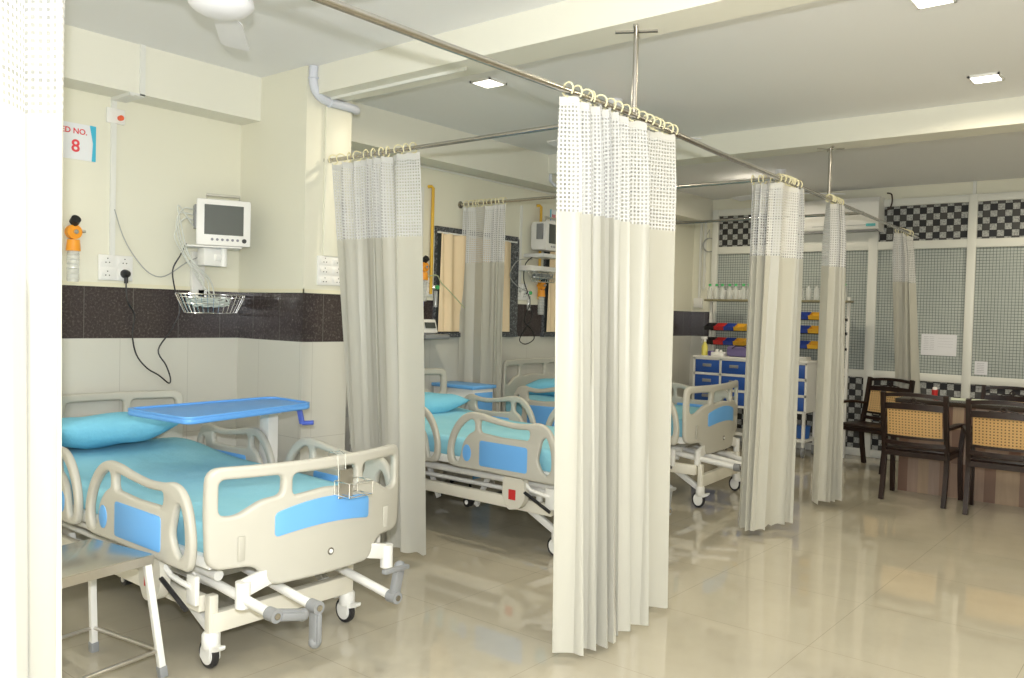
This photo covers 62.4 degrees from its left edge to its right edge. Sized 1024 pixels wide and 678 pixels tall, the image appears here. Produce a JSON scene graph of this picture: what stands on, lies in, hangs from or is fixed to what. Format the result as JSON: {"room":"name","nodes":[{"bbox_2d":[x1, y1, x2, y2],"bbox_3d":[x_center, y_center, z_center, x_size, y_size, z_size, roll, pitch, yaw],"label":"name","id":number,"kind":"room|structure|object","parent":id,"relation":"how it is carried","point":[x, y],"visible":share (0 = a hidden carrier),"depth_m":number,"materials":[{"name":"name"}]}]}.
{"room":"hospital room","nodes":[
{"label":"hospital room","id":0,"kind":"room"},
{"bbox_2d":[2,74,694,540],"bbox_3d":[-1.665,-0.243,6.270,0.200,3.040,12.800,3,2,39],"label":"wall","id":1,"kind":"structure","parent":0,"point":[166,159],"depth_m":5.45,"materials":[{"name":"beige paint"}]},
{"bbox_2d":[65,215,85,278],"bbox_3d":[-2.551,-0.528,4.925,0.102,0.388,0.094,1,2,-8],"label":"oxygen flowmeter","id":2,"kind":"object","parent":1,"relation":"attached to","point":[73,231],"visible":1,"depth_m":4.90,"materials":[{"name":"orange plastic"}]},
{"bbox_2d":[63,121,95,161],"bbox_3d":[-2.591,-1.160,4.917,0.006,0.210,0.332,3,2,39],"label":"sign","id":3,"kind":"object","parent":1,"relation":"attached to","point":[79,140],"visible":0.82,"depth_m":4.97,"materials":[{"name":"white"}]},
{"bbox_2d":[106,107,124,124],"bbox_3d":[-2.396,-1.351,5.117,0.042,0.090,0.110,3,2,39],"label":"button","id":4,"kind":"object","parent":1,"relation":"attached to","point":[113,115],"visible":1,"depth_m":5.11,"materials":[{"name":"white plastic"}]},
{"bbox_2d":[98,254,132,280],"bbox_3d":[-2.420,-0.434,5.159,0.024,0.155,0.210,3,2,39],"label":"board","id":5,"kind":"object","parent":1,"relation":"attached to","point":[110,267],"visible":1,"depth_m":5.14,"materials":[{"name":"white plastic"}]},
{"bbox_2d":[100,255,114,266],"bbox_3d":[-2.448,-0.472,5.114,0.003,0.062,0.088,3,2,39],"label":"socket","id":6,"kind":"object","parent":5,"relation":"attached to","point":[105,260],"depth_m":5.11,"materials":[{"name":"white plastic"}]},
{"bbox_2d":[100,268,114,278],"bbox_3d":[-2.450,-0.395,5.116,0.003,0.062,0.088,3,2,39],"label":"socket","id":7,"kind":"object","parent":5,"relation":"attached to","point":[105,273],"depth_m":5.11,"materials":[{"name":"white plastic"}]},
{"bbox_2d":[117,269,131,279],"bbox_3d":[-2.383,-0.395,5.197,0.003,0.062,0.088,3,2,39],"label":"socket","id":8,"kind":"object","parent":5,"relation":"attached to","point":[119,277],"depth_m":5.18,"materials":[{"name":"white plastic"}]},
{"bbox_2d":[118,257,131,267],"bbox_3d":[-2.381,-0.473,5.195,0.003,0.062,0.088,3,2,39],"label":"socket","id":9,"kind":"object","parent":5,"relation":"attached to","point":[123,262],"depth_m":5.20,"materials":[{"name":"white plastic"}]},
{"bbox_2d":[109,44,145,254],"bbox_3d":[-2.313,-1.127,5.076,0.240,1.240,0.092,3,2,39],"label":"cable trunking","id":10,"kind":"object","parent":1,"relation":"attached to","point":[129,96],"visible":1,"depth_m":5.11,"materials":[{"name":"white plastic"}]},
{"bbox_2d":[1,7,261,124],"bbox_3d":[-3.578,-1.592,3.510,0.228,0.290,5.720,3,2,39],"label":"ceiling beam","id":11,"kind":"structure","parent":1,"relation":"attached to","point":[95,63],"depth_m":5.07,"materials":[{"name":"white paint"}]},
{"bbox_2d":[120,243,186,383],"bbox_3d":[-2.250,-0.163,5.296,0.085,0.901,0.386,3,2,44],"label":"power cable","id":12,"kind":"object","parent":1,"relation":"attached to","point":[125,274],"visible":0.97,"depth_m":5.30,"materials":[{"name":"black plastic"}]},
{"bbox_2d":[62,281,340,294],"bbox_3d":[-3.299,-0.307,3.527,0.737,0.025,6.085,3,2,39],"label":"trim","id":13,"kind":"structure","parent":1,"relation":"attached to","point":[78,283],"depth_m":5.42,"materials":[{"name":"beige"}]},
{"bbox_2d":[185,244,241,296],"bbox_3d":[-1.943,-0.431,5.480,0.330,0.325,0.341,1,2,-23],"label":"bracket","id":14,"kind":"object","parent":1,"relation":"attached to","point":[212,256],"visible":0.87,"depth_m":5.41,"materials":[{"name":"white metal"}]},
{"bbox_2d":[174,290,245,313],"bbox_3d":[-1.969,-0.244,5.524,0.233,0.152,0.494,3,2,39],"label":"wire basket","id":15,"kind":"object","parent":14,"relation":"attached to","point":[202,293],"visible":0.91,"depth_m":5.45,"materials":[{"name":"silver metal"}]},
{"bbox_2d":[186,296,229,307],"bbox_3d":[-1.988,-0.243,5.526,0.142,0.076,0.262,3,2,39],"label":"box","id":16,"kind":"object","parent":15,"relation":"in","point":[210,300],"visible":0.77,"depth_m":5.50,"materials":[{"name":"white"}]},
{"bbox_2d":[193,193,250,246],"bbox_3d":[-1.875,-0.760,5.443,0.340,0.330,0.212,1,2,-27],"label":"patient monitor","id":17,"kind":"object","parent":14,"relation":"on","point":[216,222],"visible":1,"depth_m":5.36,"materials":[{"name":"white plastic"}]},
{"bbox_2d":[114,209,196,276],"bbox_3d":[-2.208,-0.589,5.316,0.549,0.400,0.121,1,2,-28],"label":"cable","id":18,"kind":"object","parent":17,"relation":"attached to","point":[114,209],"visible":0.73,"depth_m":5.24,"materials":[{"name":"grey plastic"}]},
{"bbox_2d":[174,204,216,300],"bbox_3d":[-2.021,-0.544,5.412,0.036,0.597,0.349,2,2,28],"label":"cable","id":19,"kind":"object","parent":17,"relation":"hanging from","point":[178,218],"visible":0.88,"depth_m":5.33,"materials":[{"name":"white plastic"}]},
{"bbox_2d":[236,65,351,468],"bbox_3d":[-1.496,-0.224,5.747,0.725,3.040,0.365,3,2,39],"label":"wall pier","id":20,"kind":"object","parent":1,"relation":"attached to","point":[290,345],"visible":0.5,"depth_m":5.53,"materials":[{"name":"beige paint"}]},
{"bbox_2d":[316,255,339,285],"bbox_3d":[-1.182,-0.444,5.525,0.024,0.190,0.220,3,2,39],"label":"board","id":21,"kind":"object","parent":20,"relation":"attached to","point":[327,266],"visible":0.88,"depth_m":5.50,"materials":[{"name":"white plastic"}]},
{"bbox_2d":[319,256,330,264],"bbox_3d":[-1.211,-0.507,5.477,0.003,0.051,0.092,3,2,39],"label":"socket","id":22,"kind":"object","parent":21,"relation":"attached to","point":[323,260],"depth_m":5.47,"materials":[{"name":"white plastic"}]},
{"bbox_2d":[319,266,330,274],"bbox_3d":[-1.213,-0.444,5.479,0.003,0.051,0.092,3,2,39],"label":"socket","id":23,"kind":"object","parent":21,"relation":"attached to","point":[323,270],"depth_m":5.48,"materials":[{"name":"white plastic"}]},
{"bbox_2d":[319,276,330,284],"bbox_3d":[-1.215,-0.381,5.481,0.003,0.051,0.092,3,2,39],"label":"socket","id":24,"kind":"object","parent":21,"relation":"attached to","point":[323,280],"depth_m":5.48,"materials":[{"name":"white plastic"}]},
{"bbox_2d":[308,65,359,114],"bbox_3d":[-1.142,-1.607,5.477,0.083,0.234,0.429,3,2,37],"label":"conduit pipe","id":25,"kind":"object","parent":20,"relation":"attached to","point":[313,78],"visible":1,"depth_m":5.37,"materials":[{"name":"white plastic"}]},
{"bbox_2d":[322,106,350,256],"bbox_3d":[-1.149,-1.019,5.533,0.022,0.960,0.200,3,2,39],"label":"panel","id":26,"kind":"object","parent":20,"relation":"attached to","point":[337,131],"visible":0.76,"depth_m":5.49,"materials":[{"name":"beige paint"}]},
{"bbox_2d":[323,114,630,162],"bbox_3d":[-0.318,-1.112,4.762,2.275,0.064,0.064,3,2,39],"label":"rail","id":27,"kind":"object","parent":20,"relation":"attached to","point":[555,126],"visible":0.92,"depth_m":4.72,"materials":[{"name":"silver metal"}]},
{"bbox_2d":[328,142,425,554],"bbox_3d":[-0.851,0.055,5.244,0.854,2.457,0.146,3,2,39],"label":"curtain","id":28,"kind":"object","parent":27,"relation":"hanging from","point":[381,276],"visible":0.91,"depth_m":5.16,"materials":[{"name":"grey fabric"}]},
{"bbox_2d":[330,67,466,99],"bbox_3d":[-0.720,-1.520,5.060,1.205,0.018,0.013,3,2,39],"label":"cable trunking","id":29,"kind":"object","parent":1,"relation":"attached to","point":[462,69],"visible":0.93,"depth_m":5.00,"materials":[{"name":"white plastic"}]},
{"bbox_2d":[420,187,423,247],"bbox_3d":[-0.767,-0.865,7.160,0.016,0.840,0.024,3,2,39],"label":"cable trunking","id":30,"kind":"object","parent":1,"relation":"attached to","point":[422,188],"visible":0.43,"depth_m":7.15,"materials":[{"name":"white plastic"}]},
{"bbox_2d":[423,255,429,295],"bbox_3d":[-0.741,-0.512,7.140,0.102,0.388,0.094,1,2,-8],"label":"oxygen flowmeter","id":31,"kind":"object","parent":1,"relation":"attached to","point":[426,266],"visible":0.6,"depth_m":7.11,"materials":[{"name":"orange plastic"}]},
{"bbox_2d":[423,278,432,296],"bbox_3d":[-0.737,-0.446,7.215,0.024,0.160,0.180,3,2,39],"label":"board","id":32,"kind":"object","parent":1,"relation":"attached to","point":[426,287],"visible":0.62,"depth_m":7.22,"materials":[{"name":"white plastic"}]},
{"bbox_2d":[428,185,434,293],"bbox_3d":[-0.699,-0.850,7.223,0.053,0.929,0.046,2,2,19],"label":"gas pipe","id":33,"kind":"object","parent":1,"relation":"attached to","point":[429,186],"visible":1,"depth_m":7.22,"materials":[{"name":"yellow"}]},
{"bbox_2d":[424,319,449,338],"bbox_3d":[-0.700,-0.084,7.129,0.220,0.164,0.290,3,2,39],"label":"monitor","id":34,"kind":"object","parent":1,"relation":"attached to","point":[430,328],"visible":0.62,"depth_m":7.06,"materials":[{"name":"grey plastic"}]},
{"bbox_2d":[424,334,449,338],"bbox_3d":[-0.701,-0.022,7.130,0.220,0.040,0.290,3,2,39],"label":"tray","id":35,"kind":"object","parent":1,"relation":"attached to","point":[426,336],"depth_m":7.05,"materials":[{"name":"grey plastic"}]},
{"bbox_2d":[433,226,518,336],"bbox_3d":[-0.296,-0.498,7.707,0.082,0.960,1.160,3,2,39],"label":"window","id":36,"kind":"structure","parent":1,"relation":"in","point":[449,243],"depth_m":7.47,"materials":[{"name":"grey stone"}]},
{"bbox_2d":[518,206,522,291],"bbox_3d":[0.081,-0.872,8.197,0.016,0.840,0.024,3,2,39],"label":"cable trunking","id":37,"kind":"object","parent":1,"relation":"attached to","point":[521,207],"visible":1,"depth_m":8.19,"materials":[{"name":"white plastic"}]},
{"bbox_2d":[351,150,693,224],"bbox_3d":[0.361,-1.468,8.503,0.016,0.016,6.265,3,2,39],"label":"conduit pipe","id":38,"kind":"object","parent":1,"relation":"attached to","point":[351,150],"visible":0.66,"depth_m":7.73,"materials":[{"name":"white plastic"}]},
{"bbox_2d":[518,283,527,299],"bbox_3d":[0.086,-0.462,8.221,0.024,0.160,0.200,3,2,39],"label":"board","id":39,"kind":"object","parent":1,"relation":"attached to","point":[521,295],"visible":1,"depth_m":8.23,"materials":[{"name":"white plastic"}]},
{"bbox_2d":[351,101,712,223],"bbox_3d":[0.472,-1.624,8.444,0.250,0.290,6.315,3,2,39],"label":"trim","id":40,"kind":"structure","parent":1,"relation":"attached to","point":[373,127],"depth_m":7.27,"materials":[{"name":"white paint"}]},
{"bbox_2d":[519,253,555,272],"bbox_3d":[0.270,-0.743,8.250,0.250,0.170,0.400,3,2,39],"label":"bracket","id":41,"kind":"object","parent":1,"relation":"attached to","point":[527,268],"visible":0.88,"depth_m":8.18,"materials":[{"name":"white plastic"}]},
{"bbox_2d":[519,257,534,344],"bbox_3d":[0.172,-0.380,8.232,0.061,0.869,0.254,3,2,39],"label":"power cable","id":42,"kind":"object","parent":41,"relation":"hanging from","point":[531,257],"visible":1,"depth_m":8.24,"materials":[{"name":"black plastic"}]},
{"bbox_2d":[528,270,555,282],"bbox_3d":[0.306,-0.623,8.299,0.213,0.132,0.444,3,2,39],"label":"wire basket","id":43,"kind":"object","parent":41,"relation":"attached to","point":[530,277],"visible":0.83,"depth_m":8.21,"materials":[{"name":"silver metal"}]},
{"bbox_2d":[532,273,552,279],"bbox_3d":[0.301,-0.615,8.304,0.143,0.066,0.254,3,2,39],"label":"lead","id":44,"kind":"object","parent":43,"relation":"in","point":[533,274],"visible":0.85,"depth_m":8.26,"materials":[{"name":"grey plastic"}]},
{"bbox_2d":[531,216,555,251],"bbox_3d":[0.342,-1.027,8.302,0.212,0.330,0.340,3,2,34],"label":"patient monitor","id":45,"kind":"object","parent":41,"relation":"on","point":[543,234],"visible":0.7,"depth_m":8.19,"materials":[{"name":"white plastic"}]},
{"bbox_2d":[537,204,542,299],"bbox_3d":[0.264,-0.865,8.399,0.053,0.944,0.046,2,2,19],"label":"gas pipe","id":46,"kind":"object","parent":1,"relation":"attached to","point":[538,205],"visible":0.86,"depth_m":8.39,"materials":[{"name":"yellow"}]},
{"bbox_2d":[537,279,546,312],"bbox_3d":[0.298,-0.436,8.415,0.102,0.388,0.094,1,2,-8],"label":"oxygen flowmeter","id":47,"kind":"object","parent":1,"relation":"attached to","point":[541,293],"visible":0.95,"depth_m":8.38,"materials":[{"name":"orange plastic"}]},
{"bbox_2d":[540,252,555,336],"bbox_3d":[0.641,-0.505,8.852,0.082,0.960,1.000,3,2,39],"label":"window","id":48,"kind":"structure","parent":1,"relation":"in","point":[548,307],"depth_m":8.55,"materials":[{"name":"grey stone"}]},
{"bbox_2d":[318,0,819,101],"bbox_3d":[1.344,-1.514,3.390,8.000,0.175,0.235,3,2,39],"label":"ceiling beam","id":49,"kind":"structure","parent":1,"relation":"attached to","point":[566,27],"depth_m":4.30,"materials":[{"name":"white paint"}]},
{"bbox_2d":[458,176,780,208],"bbox_3d":[0.672,-1.138,6.600,2.930,0.064,0.064,3,2,39],"label":"rail","id":50,"kind":"object","parent":1,"relation":"attached to","point":[460,204],"visible":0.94,"depth_m":6.15,"materials":[{"name":"silver metal"}]},
{"bbox_2d":[458,197,506,410],"bbox_3d":[-0.263,-0.016,7.387,0.494,2.409,0.114,3,2,38],"label":"curtain","id":51,"kind":"object","parent":50,"relation":"hanging from","point":[480,325],"visible":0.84,"depth_m":7.35,"materials":[{"name":"grey fabric"}]},
{"bbox_2d":[650,212,860,225],"bbox_3d":[1.955,-1.150,8.239,2.840,0.064,0.064,3,2,39],"label":"rail","id":52,"kind":"object","parent":1,"relation":"attached to","point":[845,213],"visible":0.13,"depth_m":8.07,"materials":[{"name":"silver metal"}]},
{"bbox_2d":[548,96,1023,176],"bbox_3d":[3.330,-1.528,5.819,8.000,0.178,0.260,3,2,39],"label":"beam","id":53,"kind":"structure","parent":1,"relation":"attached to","point":[1006,115],"depth_m":6.31,"materials":[{"name":"white paint"}]},
{"bbox_2d":[1,0,1023,199],"bbox_3d":[1.503,-1.657,3.734,8.600,0.100,12.900,3,2,39],"label":"ceiling","id":54,"kind":"structure","parent":0,"point":[822,60],"depth_m":5.16,"materials":[{"name":"white paint"}]},
{"bbox_2d":[187,0,254,50],"bbox_3d":[-1.179,-1.478,3.478,1.158,0.388,1.012,1,2,-13],"label":"ceiling fan","id":55,"kind":"object","parent":54,"relation":"hanging from","point":[226,14],"visible":1,"depth_m":3.36,"materials":[{"name":"white"}]},
{"bbox_2d":[470,77,506,88],"bbox_3d":[-0.156,-1.699,5.608,0.174,0.014,0.174,3,2,39],"label":"recessed light","id":56,"kind":"object","parent":54,"relation":"in","point":[488,82],"visible":1,"depth_m":5.60,"materials":[{"name":"white plastic"}]},
{"bbox_2d":[476,80,501,86],"bbox_3d":[-0.156,-1.701,5.608,0.150,0.006,0.150,3,2,39],"label":"diffuser","id":57,"kind":"object","parent":56,"relation":"attached to","point":[482,83],"depth_m":5.61,"materials":[{"name":"white plastic"}]},
{"bbox_2d":[547,98,701,146],"bbox_3d":[0.858,-1.540,6.010,1.012,0.298,1.158,1,2,-11],"label":"ceiling fan","id":58,"kind":"object","parent":54,"relation":"hanging from","point":[551,142],"visible":0.23,"depth_m":5.95,"materials":[{"name":"white metal"}]},
{"bbox_2d":[733,169,842,200],"bbox_3d":[2.848,-1.559,8.550,1.012,0.298,1.158,2,2,3],"label":"ceiling fan","id":59,"kind":"object","parent":54,"relation":"hanging from","point":[781,171],"visible":0.39,"depth_m":8.52,"materials":[{"name":"white metal"}]},
{"bbox_2d":[909,0,956,9],"bbox_3d":[1.975,-1.595,3.968,0.174,0.014,0.174,3,2,39],"label":"recessed light","id":60,"kind":"object","parent":54,"relation":"in","point":[918,4],"visible":1,"depth_m":4.01,"materials":[{"name":"white plastic"}]},
{"bbox_2d":[913,0,951,7],"bbox_3d":[1.975,-1.597,3.968,0.150,0.006,0.150,3,2,39],"label":"diffuser","id":61,"kind":"object","parent":60,"relation":"attached to","point":[916,3],"depth_m":4.01,"materials":[{"name":"white plastic"}]},
{"bbox_2d":[967,72,1004,84],"bbox_3d":[2.918,-1.605,5.199,0.174,0.014,0.174,3,2,39],"label":"recessed light","id":62,"kind":"object","parent":54,"relation":"in","point":[995,76],"visible":1,"depth_m":5.19,"materials":[{"name":"white plastic"}]},
{"bbox_2d":[971,75,1000,82],"bbox_3d":[2.918,-1.607,5.199,0.150,0.006,0.150,3,2,39],"label":"diffuser","id":63,"kind":"object","parent":62,"relation":"attached to","point":[974,78],"depth_m":5.21,"materials":[{"name":"white plastic"}]},
{"bbox_2d":[62,441,1023,677],"bbox_3d":[1.419,1.480,3.823,8.600,0.100,12.900,3,2,39],"label":"floor","id":64,"kind":"structure","parent":0,"point":[901,584],"depth_m":4.37,"materials":[{"name":"beige tile"}]},
{"bbox_2d":[62,539,167,677],"bbox_3d":[-1.736,1.110,3.303,0.496,0.506,0.555,3,2,31],"label":"step stool","id":65,"kind":"object","parent":64,"relation":"on","point":[90,560],"visible":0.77,"depth_m":3.38,"materials":[{"name":"silver metal"}]},
{"bbox_2d":[128,396,313,580],"bbox_3d":[-1.591,0.838,4.611,0.877,0.978,0.985,3,2,39],"label":"table","id":66,"kind":"object","parent":64,"relation":"on","point":[268,408],"visible":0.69,"depth_m":4.50,"materials":[{"name":"blue plastic"}]},
{"bbox_2d":[62,390,409,667],"bbox_3d":[-1.580,0.851,4.289,2.444,0.970,1.109,3,2,39],"label":"hospital bed","id":67,"kind":"object","parent":64,"relation":"on","point":[202,511],"visible":0.79,"depth_m":3.69,"materials":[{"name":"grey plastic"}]},
{"bbox_2d":[62,412,177,448],"bbox_3d":[-2.308,0.518,4.797,0.450,0.215,0.770,3,2,36],"label":"pillow","id":68,"kind":"object","parent":67,"relation":"on","point":[106,429],"visible":0.7,"depth_m":4.63,"materials":[{"name":"blue fabric"}]},
{"bbox_2d":[327,450,372,498],"bbox_3d":[-0.718,0.594,3.705,0.180,0.204,0.134,3,2,39],"label":"rack","id":69,"kind":"object","parent":67,"relation":"hanging from","point":[345,477],"visible":0.97,"depth_m":3.69,"materials":[{"name":"silver metal"}]},
{"bbox_2d":[431,381,495,486],"bbox_3d":[-0.423,0.832,7.270,0.501,0.900,0.300,3,2,39],"label":"table","id":70,"kind":"object","parent":64,"relation":"on","point":[459,388],"visible":0.29,"depth_m":7.13,"materials":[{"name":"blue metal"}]},
{"bbox_2d":[349,368,675,554],"bbox_3d":[-0.046,0.808,6.051,2.444,1.038,1.109,3,2,39],"label":"hospital bed","id":71,"kind":"object","parent":64,"relation":"on","point":[489,445],"visible":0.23,"depth_m":5.54,"materials":[{"name":"white plastic"}]},
{"bbox_2d":[425,392,469,413],"bbox_3d":[-0.759,0.521,6.646,0.456,0.199,0.770,3,2,42],"label":"pillow","id":72,"kind":"object","parent":71,"relation":"on","point":[435,403],"visible":0.3,"depth_m":6.61,"materials":[{"name":"blue fabric"}]},
{"bbox_2d":[501,357,741,507],"bbox_3d":[1.106,0.771,7.581,2.300,1.086,1.309,3,2,34],"label":"hospital bed","id":73,"kind":"object","parent":64,"relation":"on","point":[702,430],"visible":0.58,"depth_m":7.08,"materials":[{"name":"white plastic"}]},
{"bbox_2d":[526,378,554,395],"bbox_3d":[0.448,0.455,8.033,0.452,0.210,0.770,3,2,32],"label":"pillow","id":74,"kind":"object","parent":73,"relation":"on","point":[546,382],"visible":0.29,"depth_m":7.75,"materials":[{"name":"blue fabric"}]},
{"bbox_2d":[692,296,853,457],"bbox_3d":[2.981,0.400,9.842,1.740,1.800,0.474,3,2,39],"label":"storage rack","id":75,"kind":"object","parent":64,"relation":"on","point":[707,370],"visible":0.34,"depth_m":9.80,"materials":[{"name":"white metal"}]},
{"bbox_2d":[701,337,707,354],"bbox_3d":[2.331,0.084,10.238,0.088,0.225,0.076,3,2,39],"label":"spray bottle","id":76,"kind":"object","parent":75,"relation":"on","point":[704,351],"visible":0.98,"depth_m":10.21,"materials":[{"name":"yellow plastic"}]},
{"bbox_2d":[711,349,726,355],"bbox_3d":[2.481,0.164,10.116,0.160,0.080,0.120,3,2,39],"label":"tray","id":77,"kind":"object","parent":75,"relation":"on","point":[717,352],"visible":0.99,"depth_m":10.07,"materials":[{"name":"white plastic"}]},
{"bbox_2d":[713,337,726,344],"bbox_3d":[2.534,0.023,10.303,0.122,0.086,0.132,3,2,39],"label":"storage bin","id":78,"kind":"object","parent":75,"relation":"attached to","point":[719,340],"visible":0.92,"depth_m":10.31,"materials":[{"name":"red plastic"}]},
{"bbox_2d":[727,346,745,356],"bbox_3d":[2.725,0.146,9.971,0.360,0.136,0.196,3,2,39],"label":"pouch","id":79,"kind":"object","parent":75,"relation":"on","point":[732,351],"visible":0.63,"depth_m":9.94,"materials":[{"name":"purple"}]},
{"bbox_2d":[734,290,742,298],"bbox_3d":[2.761,-0.537,10.290,0.090,0.115,0.040,3,2,39],"label":"carton","id":80,"kind":"object","parent":75,"relation":"on","point":[738,293],"visible":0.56,"depth_m":10.27,"materials":[{"name":"grey cardboard"}]},
{"bbox_2d":[733,324,746,330],"bbox_3d":[2.737,-0.142,10.136,0.122,0.086,0.132,3,2,39],"label":"storage bin","id":81,"kind":"object","parent":75,"relation":"attached to","point":[739,327],"visible":0.91,"depth_m":10.11,"materials":[{"name":"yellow plastic"}]},
{"bbox_2d":[733,338,746,345],"bbox_3d":[2.732,0.033,10.141,0.122,0.086,0.132,3,2,39],"label":"storage bin","id":82,"kind":"object","parent":75,"relation":"attached to","point":[739,341],"visible":0.89,"depth_m":10.12,"materials":[{"name":"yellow plastic"}]},
{"bbox_2d":[704,299,853,302],"bbox_3d":[3.097,-0.448,9.931,1.740,0.025,0.180,3,2,39],"label":"shelf","id":83,"kind":"object","parent":75,"relation":"attached to","point":[711,300],"depth_m":10.12,"materials":[{"name":"white"}]},
{"bbox_2d":[796,424,810,438],"bbox_3d":[3.268,1.045,9.504,0.176,0.145,0.176,3,2,39],"label":"drawer","id":84,"kind":"object","parent":75,"relation":"on","point":[799,426],"visible":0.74,"depth_m":9.44,"materials":[{"name":"blue plastic"}]},
{"bbox_2d":[807,341,817,348],"bbox_3d":[3.425,0.067,9.574,0.122,0.086,0.132,3,2,39],"label":"storage bin","id":85,"kind":"object","parent":75,"relation":"attached to","point":[813,344],"visible":0.72,"depth_m":9.56,"materials":[{"name":"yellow plastic"}]},
{"bbox_2d":[808,312,818,319],"bbox_3d":[3.434,-0.262,9.565,0.122,0.086,0.132,3,2,39],"label":"storage bin","id":86,"kind":"object","parent":75,"relation":"attached to","point":[814,315],"visible":0.68,"depth_m":9.54,"materials":[{"name":"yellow plastic"}]},
{"bbox_2d":[843,377,914,473],"bbox_3d":[3.790,0.884,8.838,0.586,0.942,0.656,0,2,-33],"label":"armchair","id":87,"kind":"object","parent":64,"relation":"on","point":[871,402],"visible":0.37,"depth_m":9.02,"materials":[{"name":"brown wood"}]},
{"bbox_2d":[878,391,964,508],"bbox_3d":[3.513,0.921,7.276,0.656,0.942,0.586,3,2,39],"label":"armchair","id":88,"kind":"object","parent":64,"relation":"on","point":[905,420],"visible":0.88,"depth_m":7.12,"materials":[{"name":"brown wood"}]},
{"bbox_2d":[895,396,1023,507],"bbox_3d":[4.791,1.010,6.986,2.940,0.840,0.570,3,2,39],"label":"reception desk","id":89,"kind":"object","parent":64,"relation":"on","point":[918,475],"visible":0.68,"depth_m":7.40,"materials":[{"name":"brown wood"}]},
{"bbox_2d":[962,398,1023,514],"bbox_3d":[3.956,0.948,6.758,0.656,0.942,0.586,3,2,38],"label":"armchair","id":90,"kind":"object","parent":64,"relation":"on","point":[1001,431],"visible":1,"depth_m":6.63,"materials":[{"name":"brown wood"}]},
{"bbox_2d":[981,385,1023,402],"bbox_3d":[4.666,0.932,7.983,0.656,0.942,0.586,3,2,39],"label":"armchair","id":91,"kind":"object","parent":64,"relation":"on","point":[1002,397],"visible":0.12,"depth_m":8.21,"materials":[{"name":"brown wood"}]},
{"bbox_2d":[689,178,1023,398],"bbox_3d":[5.495,-0.116,8.553,8.000,3.040,0.200,3,2,39],"label":"wall","id":92,"kind":"structure","parent":0,"point":[700,316],"depth_m":10.17,"materials":[{"name":"beige paint"}]},
{"bbox_2d":[311,0,1023,460],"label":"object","id":93,"kind":"structure","parent":92,"relation":"in","point":[968,252],"depth_m":9.10,"materials":[{"name":"white metal"}]},
{"bbox_2d":[0,0,64,677],"bbox_3d":[-1.298,0.140,1.828,0.171,2.459,0.680,3,2,39],"label":"curtain","id":94,"kind":"object","parent":93,"relation":"hanging from","point":[31,144],"visible":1,"depth_m":2.02,"materials":[{"name":"grey fabric"}]},
{"bbox_2d":[552,81,678,655],"bbox_3d":[0.530,0.139,3.979,0.204,2.477,1.012,3,2,39],"label":"curtain","id":95,"kind":"object","parent":93,"relation":"hanging from","point":[614,277],"visible":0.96,"depth_m":3.81,"materials":[{"name":"grey fabric"}]},
{"bbox_2d":[739,173,804,530],"bbox_3d":[1.824,0.107,5.933,0.289,2.458,0.479,3,2,39],"label":"curtain","id":96,"kind":"object","parent":93,"relation":"hanging from","point":[775,282],"visible":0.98,"depth_m":5.87,"materials":[{"name":"grey fabric"}]},
{"bbox_2d":[812,194,845,503],"bbox_3d":[2.542,0.101,6.791,0.191,2.459,0.552,3,2,39],"label":"curtain","id":97,"kind":"object","parent":93,"relation":"hanging from","point":[828,433],"visible":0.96,"depth_m":6.77,"materials":[{"name":"grey fabric"}]},
{"bbox_2d":[892,227,919,439],"bbox_3d":[4.137,0.049,8.899,0.730,2.389,0.192,0,2,-41],"label":"curtain","id":98,"kind":"object","parent":93,"relation":"hanging from","point":[906,347],"visible":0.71,"depth_m":8.83,"materials":[{"name":"grey fabric"}]},
{"bbox_2d":[921,334,956,355],"bbox_3d":[4.607,0.064,9.122,0.350,0.230,0.004,3,2,39],"label":"paper notice","id":99,"kind":"object","parent":93,"relation":"attached to","point":[931,344],"visible":1,"depth_m":9.12,"materials":[{"name":"white paper"}]},
{"bbox_2d":[974,361,987,374],"bbox_3d":[4.922,0.305,8.866,0.120,0.140,0.004,3,2,39],"label":"paper notice","id":100,"kind":"object","parent":93,"relation":"attached to","point":[981,367],"visible":1,"depth_m":8.87,"materials":[{"name":"white paper"}]},
{"bbox_2d":[693,298,702,307],"bbox_3d":[2.409,-0.467,10.923,0.120,0.120,0.035,3,2,39],"label":"junction box","id":101,"kind":"object","parent":92,"relation":"attached to","point":[698,302],"visible":1,"depth_m":10.90,"materials":[{"name":"white plastic"}]},
{"bbox_2d":[698,223,702,297],"bbox_3d":[2.437,-1.156,10.898,0.024,1.260,0.028,3,2,39],"label":"cable trunking","id":102,"kind":"object","parent":92,"relation":"attached to","point":[701,224],"visible":0.64,"depth_m":10.90,"materials":[{"name":"white plastic"}]},
{"bbox_2d":[702,223,706,288],"bbox_3d":[2.485,-1.213,10.859,0.024,1.140,0.028,3,2,39],"label":"cable trunking","id":103,"kind":"object","parent":92,"relation":"attached to","point":[705,227],"visible":0.64,"depth_m":10.85,"materials":[{"name":"white plastic"}]},
{"bbox_2d":[784,196,884,234],"bbox_3d":[3.695,-1.409,9.719,1.060,0.380,0.222,3,2,39],"label":"air conditioner","id":104,"kind":"object","parent":92,"relation":"attached to","point":[874,206],"visible":0.51,"depth_m":9.48,"materials":[{"name":"white plastic"}]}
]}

